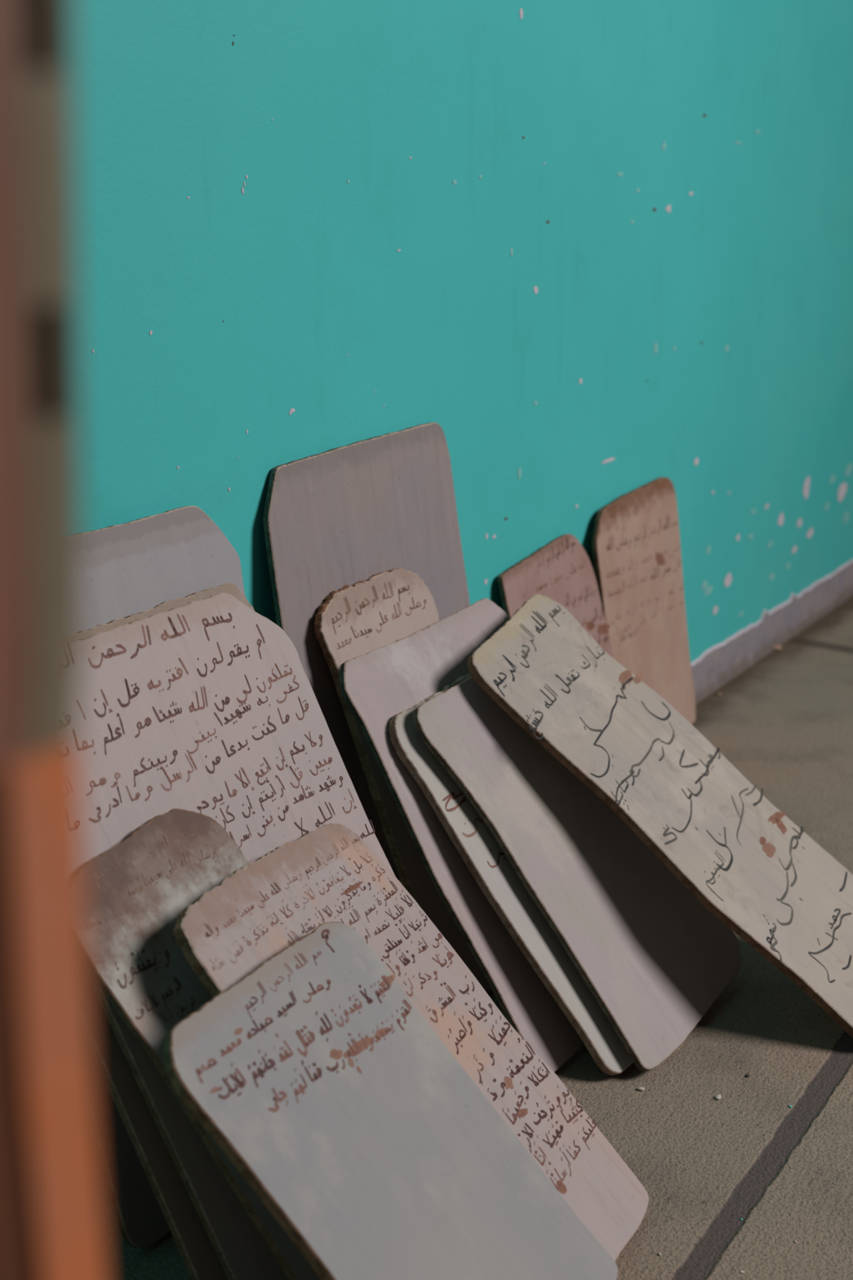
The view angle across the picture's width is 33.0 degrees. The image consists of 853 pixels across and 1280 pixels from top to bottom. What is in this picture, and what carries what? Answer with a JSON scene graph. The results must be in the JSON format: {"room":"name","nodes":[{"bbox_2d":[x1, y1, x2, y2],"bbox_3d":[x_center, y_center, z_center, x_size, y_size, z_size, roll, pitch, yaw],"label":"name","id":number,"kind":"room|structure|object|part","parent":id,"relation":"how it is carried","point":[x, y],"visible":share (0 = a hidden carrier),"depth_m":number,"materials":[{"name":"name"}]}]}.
{"room":"quranic school classroom","nodes":[
{"label":"quranic school classroom","id":0,"kind":"room"},
{"bbox_2d":[71,0,852,662],"bbox_3d":[0.480,-1.346,2.272,0.121,3.000,9.200,11,21,32],"label":"wall","id":1,"kind":"structure","parent":0,"point":[605,247],"depth_m":1.82,"materials":[{"name":"teal paint"}]},
{"bbox_2d":[690,559,852,704],"bbox_3d":[0.533,0.037,2.671,0.011,0.122,9.200,11,21,32],"label":"baseboard","id":2,"kind":"structure","parent":1,"relation":"attached to","point":[724,661],"depth_m":2.89,"materials":[{"name":"grey paint"}]},
{"bbox_2d":[99,595,852,1279],"bbox_3d":[2.552,0.553,1.404,5.120,0.100,9.200,11,21,32],"label":"floor","id":3,"kind":"structure","parent":0,"point":[704,1163],"depth_m":1.49,"materials":[{"name":"concrete"}]},
{"bbox_2d":[0,0,107,1279],"bbox_3d":[-0.074,0.185,0.328,0.019,1.250,0.065,11,21,32],"label":"door frame","id":4,"kind":"structure","parent":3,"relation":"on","point":[51,1218],"depth_m":0.26,"materials":[{"name":"red wood"}]},
{"bbox_3d":[-0.076,-0.196,0.204,0.016,0.450,0.050,11,21,32],"label":"rail","id":5,"kind":"part","parent":4,"relation":"part of","materials":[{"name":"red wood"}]},
{"bbox_2d":[80,506,245,1248],"bbox_3d":[-0.232,0.201,1.354,0.188,0.601,0.342,12,21,34],"label":"board","id":6,"kind":"object","parent":3,"relation":"on","point":[135,566],"visible":0.2,"depth_m":1.33,"materials":[{"name":"beige wood"}]},
{"bbox_2d":[80,582,254,1279],"bbox_3d":[-0.176,0.257,1.299,0.292,0.525,0.363,12,21,34],"label":"board","id":7,"kind":"object","parent":3,"relation":"on","point":[202,1261],"visible":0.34,"depth_m":1.17,"materials":[{"name":"beige wood"}]},
{"bbox_2d":[83,808,321,1279],"bbox_3d":[-0.111,0.356,1.219,0.310,0.380,0.235,9,20,26],"label":"board","id":8,"kind":"object","parent":3,"relation":"on","point":[136,890],"visible":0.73,"depth_m":1.17,"materials":[{"name":"brown"}]},
{"bbox_2d":[74,592,395,1279],"bbox_3d":[-0.149,0.260,1.294,0.315,0.522,0.377,12,21,33],"label":"board","id":9,"kind":"object","parent":3,"relation":"on","point":[208,707],"visible":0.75,"depth_m":1.31,"materials":[{"name":"brown"}]},
{"bbox_2d":[262,422,470,883],"bbox_3d":[-0.038,0.074,1.713,0.094,0.624,0.368,11,21,32],"label":"board","id":10,"kind":"object","parent":3,"relation":"on","point":[333,519],"visible":0.36,"depth_m":1.64,"materials":[{"name":"beige wood"}]},
{"bbox_2d":[162,921,617,1279],"bbox_3d":[0.001,0.429,1.112,0.333,0.306,0.250,10,20,28],"label":"board","id":11,"kind":"object","parent":3,"relation":"on","point":[379,1156],"visible":1,"depth_m":1.12,"materials":[{"name":"grey wood"}]},
{"bbox_2d":[314,567,491,992],"bbox_3d":[0.007,0.167,1.669,0.185,0.476,0.224,11,21,32],"label":"board","id":12,"kind":"object","parent":3,"relation":"on","point":[384,608],"visible":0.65,"depth_m":1.61,"materials":[{"name":"brown wood"}]},
{"bbox_2d":[173,822,648,1262],"bbox_3d":[-0.003,0.372,1.234,0.347,0.345,0.301,9,20,27],"label":"board","id":13,"kind":"object","parent":3,"relation":"on","point":[329,873],"visible":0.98,"depth_m":1.29,"materials":[{"name":"brown wood"}]},
{"bbox_2d":[339,598,584,1071],"bbox_3d":[0.099,0.205,1.637,0.275,0.420,0.321,12,21,34],"label":"board","id":14,"kind":"object","parent":3,"relation":"on","point":[380,684],"visible":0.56,"depth_m":1.54,"materials":[{"name":"beige wood"}]},
{"bbox_2d":[388,672,633,1075],"bbox_3d":[0.148,0.236,1.623,0.304,0.368,0.273,10,20,28],"label":"board","id":15,"kind":"object","parent":3,"relation":"on","point":[471,836],"visible":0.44,"depth_m":1.53,"materials":[{"name":"brown"}]},
{"bbox_2d":[497,533,613,658],"bbox_3d":[0.212,0.064,2.089,0.099,0.415,0.280,11,21,31],"label":"board","id":16,"kind":"object","parent":3,"relation":"on","point":[561,571],"visible":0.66,"depth_m":2.07,"materials":[{"name":"brown wood"}]},
{"bbox_2d":[413,675,741,1071],"bbox_3d":[0.183,0.230,1.635,0.306,0.370,0.288,10,20,29],"label":"board","id":17,"kind":"object","parent":3,"relation":"on","point":[652,957],"visible":0.68,"depth_m":1.60,"materials":[{"name":"beige wood"}]},
{"bbox_2d":[636,1086,644,1090],"bbox_3d":[0.223,0.468,1.503,0.008,0.003,0.005,3,18,9],"label":"pebble","id":18,"kind":"object","parent":3,"relation":"on","point":[640,1088],"visible":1,"depth_m":1.50,"materials":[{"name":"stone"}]},
{"bbox_2d":[591,477,695,724],"bbox_3d":[0.354,-0.023,2.313,0.062,0.448,0.324,11,20,31],"label":"board","id":19,"kind":"object","parent":3,"relation":"on","point":[636,545],"visible":0.84,"depth_m":2.30,"materials":[{"name":"brown wood"}]},
{"bbox_2d":[467,594,852,1037],"bbox_3d":[0.312,0.194,1.672,0.497,0.418,0.257,7,19,20],"label":"board","id":20,"kind":"object","parent":3,"relation":"on","point":[758,872],"visible":1,"depth_m":1.65,"materials":[{"name":"beige wood"}]},
{"bbox_2d":[715,1094,721,1099],"bbox_3d":[0.301,0.472,1.490,0.006,0.003,0.009,11,21,32],"label":"pebble","id":21,"kind":"object","parent":3,"relation":"on","point":[717,1096],"visible":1,"depth_m":1.49,"materials":[{"name":"stone"}]},
{"bbox_2d":[773,644,782,649],"bbox_3d":[0.708,0.015,2.930,0.028,0.008,0.019,3,18,9],"label":"crumb","id":22,"kind":"object","parent":3,"relation":"on","point":[775,647],"visible":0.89,"depth_m":2.92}
]}

